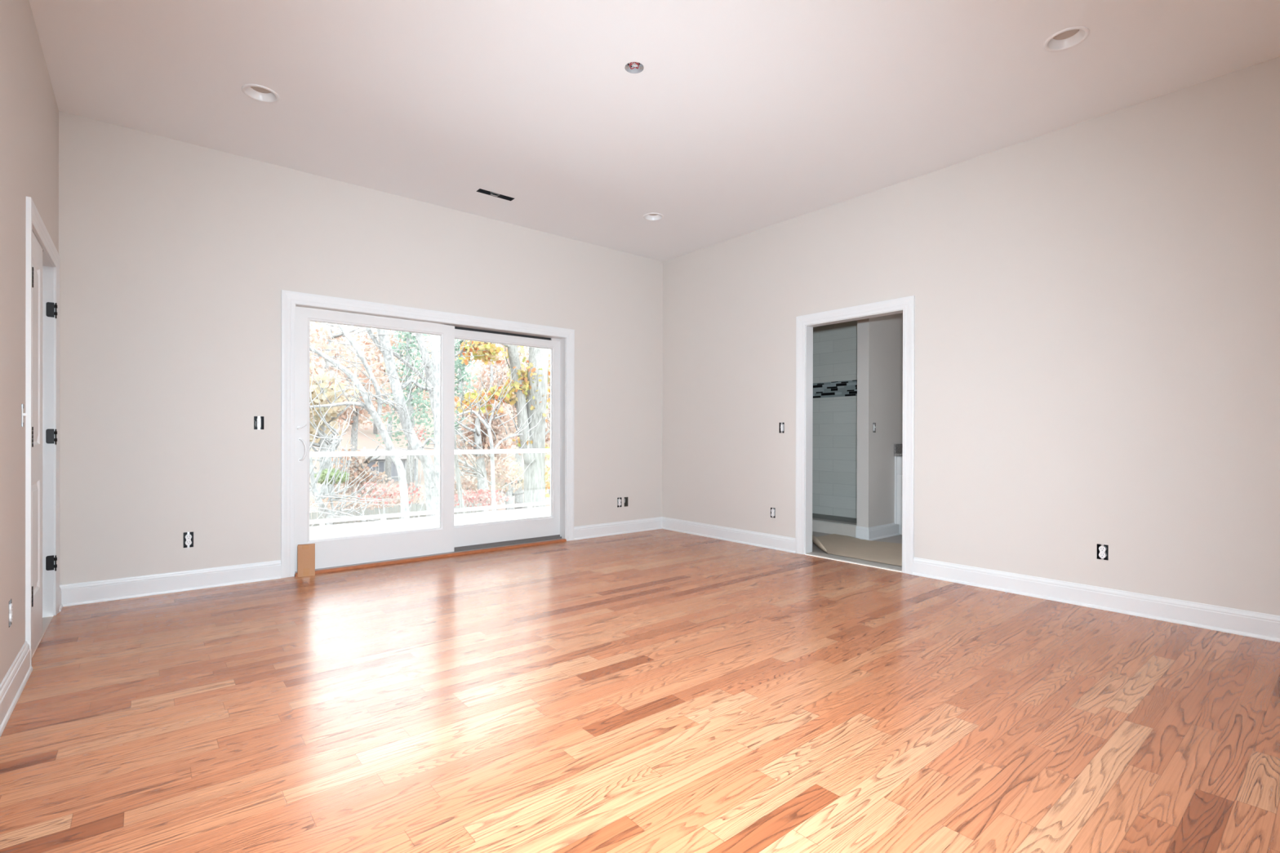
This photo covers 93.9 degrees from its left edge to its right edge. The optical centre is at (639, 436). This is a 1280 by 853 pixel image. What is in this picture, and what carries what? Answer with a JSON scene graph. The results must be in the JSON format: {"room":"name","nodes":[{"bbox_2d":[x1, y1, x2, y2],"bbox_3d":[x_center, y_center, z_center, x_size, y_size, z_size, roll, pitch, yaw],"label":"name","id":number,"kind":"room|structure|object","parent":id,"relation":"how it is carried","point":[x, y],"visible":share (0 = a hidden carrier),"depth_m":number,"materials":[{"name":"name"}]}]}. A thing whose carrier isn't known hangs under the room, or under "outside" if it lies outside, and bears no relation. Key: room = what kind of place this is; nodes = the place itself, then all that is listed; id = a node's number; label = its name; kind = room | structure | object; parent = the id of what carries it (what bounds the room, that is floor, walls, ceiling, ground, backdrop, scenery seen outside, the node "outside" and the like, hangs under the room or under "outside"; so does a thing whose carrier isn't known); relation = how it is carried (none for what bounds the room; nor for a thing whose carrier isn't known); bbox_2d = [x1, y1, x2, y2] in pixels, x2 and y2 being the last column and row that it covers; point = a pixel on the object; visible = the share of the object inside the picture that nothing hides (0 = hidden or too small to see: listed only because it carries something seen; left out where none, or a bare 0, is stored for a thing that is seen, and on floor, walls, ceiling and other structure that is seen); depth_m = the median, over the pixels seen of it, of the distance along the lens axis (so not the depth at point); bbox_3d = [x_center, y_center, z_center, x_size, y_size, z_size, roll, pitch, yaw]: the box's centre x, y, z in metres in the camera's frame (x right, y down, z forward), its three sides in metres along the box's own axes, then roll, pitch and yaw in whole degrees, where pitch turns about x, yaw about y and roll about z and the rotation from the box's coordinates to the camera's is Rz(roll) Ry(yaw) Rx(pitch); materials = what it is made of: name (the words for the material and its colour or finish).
{"room":"empty bedroom","nodes":[
{"label":"empty bedroom","id":0,"kind":"room"},
{"bbox_2d":[0,0,58,684],"bbox_3d":[-2.308,-0.491,1.431,0.900,3.225,5.520,0,0,-40],"label":"wall","id":1,"kind":"structure","parent":0,"point":[29,111],"depth_m":2.51,"materials":[{"name":"paint"}]},
{"bbox_2d":[8,599,13,627],"bbox_3d":[-2.541,0.708,2.373,0.068,0.106,0.060,0,0,-40],"label":"outlet","id":2,"kind":"object","parent":1,"relation":"attached to","point":[11,605],"visible":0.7,"depth_m":2.38,"materials":[{"name":"plastic"}]},
{"bbox_2d":[8,603,13,622],"bbox_3d":[-2.525,0.708,2.385,0.028,0.075,0.036,0,0,-40],"label":"receptacle","id":3,"kind":"object","parent":2,"relation":"attached to","point":[11,606],"depth_m":2.38,"materials":[{"name":"white plastic"}]},
{"bbox_2d":[0,641,32,737],"bbox_3d":[-1.479,0.997,1.150,0.024,0.134,4.022,0,0,-40],"label":"baseboard","id":4,"kind":"structure","parent":1,"relation":"attached to","point":[15,681],"depth_m":2.38,"materials":[{"name":"white paint"}]},
{"bbox_2d":[21,404,26,426],"bbox_3d":[-2.729,-0.091,2.609,0.076,0.102,0.060,0,0,-40],"label":"light switch","id":5,"kind":"object","parent":1,"relation":"attached to","point":[23,414],"visible":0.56,"depth_m":2.62,"materials":[{"name":"plastic"}]},
{"bbox_2d":[22,408,23,422],"bbox_3d":[-2.718,-0.091,2.619,0.022,0.066,0.023,0,0,-40],"label":"switch","id":6,"kind":"object","parent":5,"relation":"attached to","point":[22,408],"depth_m":2.62,"materials":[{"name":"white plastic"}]},
{"bbox_2d":[25,195,59,666],"bbox_3d":[-3.126,-0.013,3.141,0.018,2.139,1.152,0,0,-40],"label":"trim","id":7,"kind":"structure","parent":1,"relation":"attached to","point":[33,220],"depth_m":2.70,"materials":[{"name":"white paint"}]},
{"bbox_2d":[31,227,57,617],"bbox_3d":[-3.174,0.032,3.103,0.136,2.050,0.974,0,0,-40],"label":"door frame","id":8,"kind":"structure","parent":1,"relation":"in","point":[48,304],"depth_m":3.49,"materials":[{"name":"white paint"}]},
{"bbox_2d":[31,231,42,653],"bbox_3d":[-2.988,0.032,2.942,0.050,2.022,0.484,0,0,-40],"label":"door","id":9,"kind":"structure","parent":8,"relation":"attached to","point":[37,251],"depth_m":2.99,"materials":[{"name":"white paint"}]},
{"bbox_2d":[59,586,62,611],"bbox_3d":[-3.540,0.988,3.645,0.024,0.134,0.146,0,0,-40],"label":"baseboard","id":10,"kind":"structure","parent":1,"relation":"attached to","point":[60,604],"depth_m":3.65,"materials":[{"name":"white paint"}]},
{"bbox_2d":[58,111,662,585],"bbox_3d":[-1.720,-0.400,5.335,5.219,3.415,0.150,0,0,-40],"label":"wall","id":11,"kind":"structure","parent":0,"point":[177,257],"depth_m":4.25,"materials":[{"name":"paint"}]},
{"bbox_2d":[59,560,281,607],"bbox_3d":[-3.129,0.988,4.064,1.192,0.134,0.024,0,0,-40],"label":"baseboard","id":12,"kind":"structure","parent":11,"relation":"attached to","point":[99,591],"depth_m":4.01,"materials":[{"name":"white paint"}]},
{"bbox_2d":[183,532,193,547],"bbox_3d":[-3.117,0.711,4.125,0.056,0.107,0.068,0,0,-40],"label":"outlet","id":13,"kind":"object","parent":11,"relation":"attached to","point":[188,536],"visible":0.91,"depth_m":4.11,"materials":[{"name":"plastic"}]},
{"bbox_2d":[185,533,191,545],"bbox_3d":[-3.104,0.711,4.109,0.036,0.075,0.028,0,0,-40],"label":"receptacle","id":14,"kind":"object","parent":13,"relation":"attached to","point":[188,542],"depth_m":4.10,"materials":[{"name":"white plastic"}]},
{"bbox_2d":[253,416,263,429],"bbox_3d":[-2.796,-0.097,4.381,0.062,0.098,0.076,0,0,-40],"label":"light switch","id":15,"kind":"object","parent":11,"relation":"attached to","point":[258,420],"visible":0.93,"depth_m":4.39,"materials":[{"name":"plastic"}]},
{"bbox_2d":[280,289,574,577],"bbox_3d":[-1.671,-0.015,5.268,2.586,2.144,0.018,0,0,-40],"label":"trim","id":16,"kind":"structure","parent":11,"relation":"attached to","point":[288,298],"depth_m":4.57,"materials":[{"name":"white paint"}]},
{"bbox_2d":[294,303,566,573],"bbox_3d":[-1.725,0.034,5.333,2.428,2.086,0.150,0,0,-40],"label":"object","id":17,"kind":"structure","parent":11,"relation":"in","point":[449,537],"depth_m":5.29,"materials":[{"name":"white wood"}]},
{"bbox_2d":[294,538,566,576],"bbox_3d":[-1.679,1.047,5.274,2.398,0.021,0.044,0,0,-40],"label":"trim","id":18,"kind":"structure","parent":11,"relation":"attached to","point":[406,560],"depth_m":5.15,"materials":[{"name":"brown wood"}]},
{"bbox_2d":[573,516,662,540],"bbox_3d":[-0.206,0.992,6.478,1.216,0.134,0.024,0,0,-40],"label":"baseboard","id":19,"kind":"structure","parent":11,"relation":"attached to","point":[588,531],"depth_m":6.44,"materials":[{"name":"white paint"}]},
{"bbox_2d":[617,497,621,507],"bbox_3d":[-0.241,0.717,6.501,0.057,0.106,0.068,0,0,-40],"label":"outlet","id":20,"kind":"object","parent":11,"relation":"attached to","point":[619,500],"visible":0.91,"depth_m":6.48,"materials":[{"name":"plastic"}]},
{"bbox_2d":[617,498,621,506],"bbox_3d":[-0.228,0.717,6.485,0.036,0.075,0.028,0,0,-40],"label":"receptacle","id":21,"kind":"object","parent":20,"relation":"attached to","point":[619,500],"depth_m":6.48,"materials":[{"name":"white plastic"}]},
{"bbox_2d":[624,497,627,506],"bbox_3d":[-0.171,0.717,6.561,0.053,0.104,0.063,0,0,-40],"label":"outlet box","id":22,"kind":"object","parent":11,"relation":"attached to","point":[625,498],"visible":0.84,"depth_m":6.56,"materials":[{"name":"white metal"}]},
{"bbox_2d":[309,506,550,539],"bbox_3d":[-2.054,1.169,6.920,11.500,0.170,2.710,0,0,-40],"label":"deck","id":23,"kind":"object","parent":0,"point":[376,526],"visible":0.11,"depth_m":7.45,"materials":[{"name":"white wood"}]},
{"bbox_2d":[309,448,550,526],"bbox_3d":[-2.877,0.615,7.918,11.400,0.930,0.100,0,0,-40],"label":"deck railing","id":24,"kind":"object","parent":23,"relation":"on","point":[383,517],"visible":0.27,"depth_m":7.81,"materials":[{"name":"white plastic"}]},
{"bbox_2d":[0,528,1279,852],"bbox_3d":[0.023,1.065,3.233,4.994,0.001,5.320,0,0,-40],"label":"floor","id":25,"kind":"structure","parent":0,"point":[660,691],"depth_m":2.27,"materials":[{"name":"red wood"}]},
{"bbox_2d":[297,543,315,577],"bbox_3d":[-2.518,0.937,4.512,0.114,0.239,0.040,0,0,-28],"label":"wood block","id":26,"kind":"object","parent":25,"relation":"on","point":[306,553],"visible":1,"depth_m":4.50,"materials":[{"name":"brown wood"}]},
{"bbox_2d":[28,0,1279,262],"bbox_3d":[0.031,-2.000,3.228,4.994,0.001,5.320,0,0,-40],"label":"ceiling","id":27,"kind":"structure","parent":0,"point":[740,117],"depth_m":3.43,"materials":[{"name":"paint"}]},
{"bbox_2d":[241,84,279,102],"bbox_3d":[-2.218,-2.083,3.497,0.190,0.166,0.190,0,0,-40],"label":"recessed light","id":28,"kind":"object","parent":27,"relation":"in","point":[258,92],"visible":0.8,"depth_m":3.53,"materials":[{"name":"metal"}]},
{"bbox_2d":[475,188,514,200],"bbox_3d":[-1.199,-2.097,4.968,0.315,0.182,0.074,0,0,-40],"label":"ceiling vent","id":29,"kind":"object","parent":27,"relation":"in","point":[480,190],"visible":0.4,"depth_m":4.99,"materials":[{"name":"metal"}]},
{"bbox_2d":[624,62,644,73],"bbox_3d":[-0.031,-2.023,3.244,0.103,0.045,0.103,0,0,-40],"label":"ceiling box","id":30,"kind":"object","parent":27,"relation":"attached to","point":[631,67],"visible":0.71,"depth_m":3.28,"materials":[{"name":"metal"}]},
{"bbox_2d":[643,213,663,220],"bbox_3d":[0.123,-2.080,5.453,0.190,0.166,0.190,0,0,-40],"label":"recessed light","id":31,"kind":"object","parent":27,"relation":"in","point":[649,216],"visible":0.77,"depth_m":5.50,"materials":[{"name":"metal"}]},
{"bbox_2d":[1043,26,1089,51],"bbox_3d":[2.139,-2.071,3.000,0.190,0.166,0.190,0,0,-40],"label":"recessed light","id":32,"kind":"object","parent":27,"relation":"in","point":[1068,37],"visible":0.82,"depth_m":3.02,"materials":[{"name":"metal"}]},
{"bbox_2d":[812,513,856,523],"bbox_3d":[2.178,1.039,7.293,0.900,0.050,1.764,0,0,-40],"label":"shower curb","id":33,"kind":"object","parent":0,"point":[846,519],"depth_m":7.42,"materials":[{"name":"grey tile"}]},
{"bbox_2d":[812,320,857,518],"bbox_3d":[2.568,-0.468,7.609,0.100,3.065,1.764,0,0,-40],"label":"wall","id":34,"kind":"structure","parent":0,"point":[834,422],"depth_m":7.62,"materials":[{"name":"grey tile"}]},
{"bbox_2d":[813,379,857,398],"bbox_3d":[2.565,-0.600,7.606,0.088,0.195,1.763,0,0,-40],"label":"trim","id":35,"kind":"structure","parent":34,"relation":"attached to","point":[844,390],"depth_m":7.57,"materials":[{"name":"grey glass"}]},
{"bbox_2d":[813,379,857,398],"bbox_3d":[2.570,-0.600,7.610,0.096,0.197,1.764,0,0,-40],"label":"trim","id":36,"kind":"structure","parent":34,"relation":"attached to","point":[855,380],"depth_m":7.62,"materials":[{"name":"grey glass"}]},
{"bbox_2d":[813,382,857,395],"bbox_3d":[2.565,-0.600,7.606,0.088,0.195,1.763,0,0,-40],"label":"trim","id":37,"kind":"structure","parent":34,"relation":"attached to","point":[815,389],"depth_m":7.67,"materials":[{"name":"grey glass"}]},
{"bbox_2d":[812,531,902,572],"bbox_3d":[2.518,1.093,5.943,2.095,0.050,4.280,0,0,-40],"label":"floor","id":38,"kind":"structure","parent":0,"point":[896,539],"depth_m":6.10,"materials":[{"name":"beige tile"}]},
{"bbox_2d":[812,533,902,566],"bbox_3d":[2.135,0.996,5.639,1.073,0.114,1.300,0,0,-40],"label":"paper","id":39,"kind":"object","parent":38,"relation":"on","point":[886,553],"visible":0.77,"depth_m":5.58,"materials":[{"name":"beige paper"}]},
{"bbox_2d":[894,456,902,534],"bbox_3d":[3.334,0.643,6.164,0.553,0.851,1.185,0,0,-40],"label":"vanity cabinet","id":40,"kind":"object","parent":38,"relation":"on","point":[898,460],"visible":0.15,"depth_m":6.41,"materials":[{"name":"white paint"}]},
{"bbox_2d":[893,444,902,456],"bbox_3d":[3.328,0.151,6.157,0.573,0.132,1.185,0,0,-40],"label":"countertop","id":41,"kind":"structure","parent":40,"relation":"on","point":[897,447],"depth_m":6.43,"materials":[{"name":"stone"}]},
{"bbox_2d":[856,312,902,540],"bbox_3d":[2.712,-0.465,6.485,1.109,3.065,0.154,0,0,-40],"label":"wall","id":42,"kind":"structure","parent":0,"point":[879,339],"depth_m":6.23,"materials":[{"name":"paint"}]},
{"bbox_2d":[812,520,856,537],"bbox_3d":[1.787,1.005,6.970,0.115,0.118,1.764,0,0,-40],"label":"trim","id":43,"kind":"structure","parent":42,"relation":"attached to","point":[818,526],"depth_m":6.49,"materials":[{"name":"beige tile"}]},
{"bbox_2d":[812,517,856,526],"bbox_3d":[1.787,0.939,6.970,0.125,0.013,1.764,0,0,-40],"label":"trim","id":44,"kind":"structure","parent":42,"relation":"attached to","point":[813,519],"depth_m":6.51,"materials":[{"name":"stone"}]},
{"bbox_2d":[855,525,869,540],"bbox_3d":[2.290,1.000,6.142,0.024,0.134,0.154,0,0,-40],"label":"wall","id":45,"kind":"structure","parent":42,"relation":"attached to","point":[861,532],"depth_m":6.14,"materials":[{"name":"white paint"}]},
{"bbox_2d":[872,422,875,432],"bbox_3d":[2.406,-0.089,6.195,0.048,0.102,0.076,0,0,-40],"label":"light switch","id":46,"kind":"object","parent":42,"relation":"attached to","point":[874,424],"visible":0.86,"depth_m":6.17,"materials":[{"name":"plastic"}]},
{"bbox_2d":[662,56,1279,615],"bbox_3d":[1.993,-0.505,4.854,0.105,3.185,5.320,0,0,-40],"label":"wall","id":47,"kind":"structure","parent":0,"point":[1097,361],"depth_m":3.91,"materials":[{"name":"paint"}]},
{"bbox_2d":[662,516,795,553],"bbox_3d":[0.832,0.996,6.156,0.024,0.134,1.843,0,0,-40],"label":"baseboard","id":48,"kind":"structure","parent":47,"relation":"attached to","point":[785,544],"depth_m":6.03,"materials":[{"name":"white paint"}]},
{"bbox_2d":[770,507,775,517],"bbox_3d":[1.280,0.725,5.677,0.068,0.094,0.056,0,0,-40],"label":"outlet","id":49,"kind":"object","parent":47,"relation":"attached to","point":[772,509],"visible":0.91,"depth_m":5.66,"materials":[{"name":"plastic"}]},
{"bbox_2d":[779,422,784,433],"bbox_3d":[1.342,-0.079,5.597,0.076,0.100,0.056,0,0,-40],"label":"light switch","id":50,"kind":"object","parent":47,"relation":"attached to","point":[781,424],"visible":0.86,"depth_m":5.58,"materials":[{"name":"plastic"}]},
{"bbox_2d":[804,309,902,554],"bbox_3d":[1.816,0.035,5.068,0.105,2.064,0.904,0,0,-40],"label":"trim","id":51,"kind":"structure","parent":47,"relation":"attached to","point":[809,328],"depth_m":5.40,"materials":[{"name":"white paint"}]},
{"bbox_2d":[805,551,902,572],"bbox_3d":[1.825,1.061,5.080,0.133,0.012,0.892,0,0,-40],"label":"trim","id":52,"kind":"structure","parent":47,"relation":"attached to","point":[868,563],"depth_m":5.05,"materials":[{"name":"wood"}]},
{"bbox_2d":[795,295,915,574],"bbox_3d":[1.768,-0.010,5.029,0.018,2.154,1.082,0,0,-40],"label":"trim","id":53,"kind":"structure","parent":47,"relation":"attached to","point":[907,304],"depth_m":4.68,"materials":[{"name":"white paint"}]},
{"bbox_2d":[912,557,1279,642],"bbox_3d":[2.871,1.005,3.688,0.024,0.134,2.395,0,0,-40],"label":"baseboard","id":54,"kind":"structure","parent":47,"relation":"attached to","point":[1264,626],"depth_m":3.65,"materials":[{"name":"white paint"}]},
{"bbox_2d":[1096,543,1108,560],"bbox_3d":[2.891,0.719,3.727,0.068,0.096,0.058,0,0,-40],"label":"outlet","id":55,"kind":"object","parent":47,"relation":"attached to","point":[1102,549],"visible":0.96,"depth_m":3.71,"materials":[{"name":"plastic"}]},
{"bbox_2d":[1098,546,1106,558],"bbox_3d":[2.876,0.719,3.714,0.028,0.075,0.036,0,0,-40],"label":"receptacle","id":56,"kind":"object","parent":55,"relation":"attached to","point":[1102,554],"depth_m":3.70,"materials":[{"name":"white plastic"}]},
{"label":"outside","id":57,"kind":"structure","parent":0,"visible":0},
{"bbox_2d":[309,367,550,525],"bbox_3d":[-26.831,-7.818,110.344,230.000,24.074,193.500,0,0,-40],"label":"ground","id":58,"kind":"structure","parent":57,"point":[364,441],"depth_m":67.95,"materials":[{"name":"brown plant"}]},
{"bbox_2d":[314,467,350,511],"bbox_3d":[-9.461,2.626,18.320,1.028,3.323,1.805,0,0,-40],"label":"shrub","id":59,"kind":"object","parent":58,"relation":"on","point":[322,478],"visible":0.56,"depth_m":17.95,"materials":[{"name":"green plant"}]},
{"bbox_2d":[309,359,361,526],"bbox_3d":[-10.726,0.909,19.806,3.081,7.035,2.541,0,0,-40],"label":"autumn tree","id":60,"kind":"object","parent":58,"relation":"on","point":[321,380],"visible":0.46,"depth_m":19.71,"materials":[{"name":"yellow plant"}]},
{"bbox_2d":[310,323,382,435],"bbox_3d":[-29.356,-3.794,55.385,11.344,13.512,6.801,0,0,-40],"label":"autumn tree","id":61,"kind":"object","parent":58,"relation":"on","point":[316,340],"visible":0.04,"depth_m":55.84,"materials":[{"name":"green plant"}]},
{"bbox_2d":[309,321,404,510],"bbox_3d":[-13.710,-0.771,26.579,4.093,9.746,6.346,0,0,34],"label":"autumn tree","id":62,"kind":"object","parent":58,"relation":"on","point":[339,336],"visible":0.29,"depth_m":26.71,"materials":[{"name":"grey plant"}]},
{"bbox_2d":[309,341,406,496],"bbox_3d":[-17.301,-0.722,36.396,6.900,10.074,5.118,0,0,-40],"label":"autumn tree","id":63,"kind":"object","parent":58,"relation":"on","point":[355,423],"visible":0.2,"depth_m":36.22,"materials":[{"name":"grey plant"}]},
{"bbox_2d":[309,386,408,526],"bbox_3d":[-5.179,1.838,10.154,2.016,5.547,1.885,0,0,-40],"label":"shrub","id":64,"kind":"object","parent":58,"relation":"on","point":[325,512],"visible":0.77,"depth_m":10.00,"materials":[{"name":"grey plant"}]},
{"bbox_2d":[331,441,391,506],"bbox_3d":[-10.838,2.223,23.498,2.164,4.057,2.647,0,0,10],"label":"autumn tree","id":65,"kind":"object","parent":58,"relation":"on","point":[362,463],"visible":0.55,"depth_m":23.12,"materials":[{"name":"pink plant"}]},
{"bbox_2d":[333,340,399,434],"bbox_3d":[-33.044,-5.874,71.714,8.312,11.749,8.518,0,0,29],"label":"autumn tree","id":66,"kind":"object","parent":58,"relation":"on","point":[375,428],"visible":0.02,"depth_m":72.06,"materials":[{"name":"grey plant"}]},
{"bbox_2d":[309,493,425,524],"bbox_3d":[-7.871,3.004,17.424,3.134,2.650,1.841,0,0,-40],"label":"shrub","id":67,"kind":"object","parent":58,"relation":"on","point":[371,507],"visible":0.33,"depth_m":16.97,"materials":[{"name":"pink plant"}]},
{"bbox_2d":[309,322,430,519],"bbox_3d":[-5.959,0.382,12.525,3.220,8.410,1.374,0,0,-40],"label":"bare tree","id":68,"kind":"object","parent":58,"relation":"on","point":[368,406],"visible":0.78,"depth_m":12.34,"materials":[{"name":"grey plant"}]},
{"bbox_2d":[337,448,417,481],"bbox_3d":[-22.693,2.599,51.480,5.530,3.046,6.800,0,0,-40],"label":"house","id":69,"kind":"structure","parent":58,"relation":"on","point":[381,460],"depth_m":49.46,"materials":[{"name":"grey"}]},
{"bbox_2d":[342,326,428,484],"bbox_3d":[-20.101,-2.503,46.916,6.268,13.265,6.338,0,0,-40],"label":"autumn tree","id":70,"kind":"object","parent":58,"relation":"on","point":[388,460],"visible":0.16,"depth_m":46.92,"materials":[{"name":"grey plant"}]},
{"bbox_2d":[339,327,434,516],"bbox_3d":[-5.884,0.252,14.334,2.813,8.702,1.477,0,0,-28],"label":"bare tree","id":71,"kind":"object","parent":58,"relation":"on","point":[384,345],"visible":0.59,"depth_m":14.21,"materials":[{"name":"grey plant"}]},
{"bbox_2d":[353,479,425,519],"bbox_3d":[-6.727,2.752,16.148,1.706,3.186,1.837,0,0,22],"label":"shrub","id":72,"kind":"object","parent":58,"relation":"on","point":[391,491],"visible":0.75,"depth_m":15.99,"materials":[{"name":"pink plant"}]},
{"bbox_2d":[309,500,483,526],"bbox_3d":[-10.539,3.254,16.803,13.035,2.110,0.065,0,0,-40],"label":"deck railing","id":73,"kind":"object","parent":58,"relation":"on","point":[415,508],"visible":0.02,"depth_m":18.84,"materials":[{"name":"white wood"}]},
{"bbox_2d":[369,330,433,504],"bbox_3d":[-13.252,-2.153,34.559,4.095,12.854,4.135,0,0,-40],"label":"pine tree","id":74,"kind":"object","parent":58,"relation":"on","point":[410,403],"visible":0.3,"depth_m":34.41,"materials":[{"name":"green plant"}]},
{"bbox_2d":[362,327,467,421],"bbox_3d":[-6.433,0.218,17.099,1.572,8.607,2.893,0,0,16],"label":"bare tree","id":75,"kind":"object","parent":58,"relation":"on","point":[419,337],"visible":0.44,"depth_m":17.07,"materials":[{"name":"grey plant"}]},
{"bbox_2d":[406,423,429,504],"bbox_3d":[-7.851,1.854,20.926,0.597,4.659,1.649,0,0,-40],"label":"tree","id":76,"kind":"object","parent":58,"relation":"on","point":[420,433],"visible":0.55,"depth_m":20.81,"materials":[{"name":"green plant"}]},
{"bbox_2d":[386,333,455,410],"bbox_3d":[-33.266,-9.400,92.535,13.008,14.589,9.562,0,0,-40],"label":"autumn tree","id":77,"kind":"object","parent":58,"relation":"on","point":[427,343],"visible":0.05,"depth_m":91.56,"materials":[{"name":"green plant"}]},
{"bbox_2d":[414,334,456,433],"bbox_3d":[-20.212,-5.505,59.839,5.933,17.627,5.925,0,0,-40],"label":"pine tree","id":78,"kind":"object","parent":58,"relation":"on","point":[422,393],"visible":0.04,"depth_m":59.34,"materials":[{"name":"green plant"}]},
{"bbox_2d":[419,334,479,515],"bbox_3d":[-4.419,0.101,13.998,1.330,8.900,0.695,0,0,-40],"label":"bare tree","id":79,"kind":"object","parent":58,"relation":"on","point":[434,340],"visible":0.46,"depth_m":13.54,"materials":[{"name":"grey plant"}]},
{"bbox_2d":[413,339,489,456],"bbox_3d":[-19.836,-4.851,65.023,9.099,15.271,7.016,0,0,-40],"label":"autumn tree","id":80,"kind":"object","parent":58,"relation":"on","point":[428,348],"visible":0.04,"depth_m":64.37,"materials":[{"name":"grey plant"}]},
{"bbox_2d":[432,338,478,501],"bbox_3d":[-9.598,-1.375,32.387,2.721,11.194,2.856,0,0,-1],"label":"pine tree","id":81,"kind":"object","parent":58,"relation":"on","point":[458,364],"visible":0.22,"depth_m":32.17,"materials":[{"name":"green plant"}]},
{"bbox_2d":[434,415,484,514],"bbox_3d":[-3.242,1.887,10.806,0.798,5.355,1.867,0,0,-24],"label":"bare tree","id":82,"kind":"object","parent":58,"relation":"on","point":[460,490],"visible":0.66,"depth_m":10.71,"materials":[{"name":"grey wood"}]},
{"bbox_2d":[431,389,518,511],"bbox_3d":[-6.187,1.287,22.384,3.278,6.106,2.264,0,0,-40],"label":"autumn tree","id":83,"kind":"object","parent":58,"relation":"on","point":[480,438],"visible":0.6,"depth_m":22.26,"materials":[{"name":"grey plant"}]},
{"bbox_2d":[454,488,513,514],"bbox_3d":[-4.965,2.929,18.214,2.006,2.683,1.755,0,0,-40],"label":"shrub","id":84,"kind":"object","parent":58,"relation":"on","point":[482,495],"visible":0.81,"depth_m":17.95,"materials":[{"name":"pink plant"}]},
{"bbox_2d":[422,340,550,508],"bbox_3d":[-2.950,-2.745,15.745,5.480,14.512,2.101,0,0,-40],"label":"oak tree","id":85,"kind":"object","parent":58,"relation":"on","point":[535,378],"visible":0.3,"depth_m":15.63,"materials":[{"name":"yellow plant"}]},
{"bbox_2d":[454,455,522,494],"bbox_3d":[-6.591,2.430,24.609,3.944,3.638,2.925,0,0,-40],"label":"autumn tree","id":86,"kind":"object","parent":58,"relation":"on","point":[466,484],"visible":0.38,"depth_m":24.36,"materials":[{"name":"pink plant"}]},
{"bbox_2d":[454,339,528,461],"bbox_3d":[-12.169,-2.970,48.761,8.097,14.236,6.832,0,0,-40],"label":"autumn tree","id":87,"kind":"object","parent":58,"relation":"on","point":[489,380],"visible":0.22,"depth_m":49.05,"materials":[{"name":"grey plant"}]},
{"bbox_2d":[454,367,542,511],"bbox_3d":[-3.227,1.558,12.972,1.607,6.013,2.643,0,0,6],"label":"bare tree","id":88,"kind":"object","parent":58,"relation":"on","point":[485,423],"visible":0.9,"depth_m":13.03,"materials":[{"name":"grey plant"}]},
{"bbox_2d":[471,344,528,430],"bbox_3d":[-19.379,-7.786,84.922,9.788,14.694,8.454,0,0,-40],"label":"autumn tree","id":89,"kind":"object","parent":58,"relation":"on","point":[484,367],"visible":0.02,"depth_m":84.23,"materials":[{"name":"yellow plant"}]},
{"bbox_2d":[466,458,550,510],"bbox_3d":[-6.027,2.598,27.844,4.381,3.206,2.893,0,0,-40],"label":"autumn tree","id":90,"kind":"object","parent":58,"relation":"on","point":[510,492],"visible":0.19,"depth_m":27.50,"materials":[{"name":"grey plant"}]},
{"bbox_2d":[492,383,550,509],"bbox_3d":[-6.060,0.404,32.176,3.776,7.744,5.924,0,0,26],"label":"autumn tree","id":91,"kind":"object","parent":58,"relation":"on","point":[519,498],"visible":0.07,"depth_m":32.17,"materials":[{"name":"grey plant"}]},
{"bbox_2d":[493,343,550,372],"bbox_3d":[-10.157,-4.538,57.599,9.945,17.460,6.763,0,0,-40],"label":"autumn tree","id":92,"kind":"object","parent":58,"relation":"on","point":[502,353],"visible":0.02,"depth_m":55.33,"materials":[{"name":"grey plant"}]},
{"bbox_2d":[510,349,550,496],"bbox_3d":[-6.229,-1.289,40.769,4.176,11.342,5.904,0,0,34],"label":"autumn tree","id":93,"kind":"object","parent":58,"relation":"on","point":[522,356],"visible":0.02,"depth_m":40.36,"materials":[{"name":"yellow plant"}]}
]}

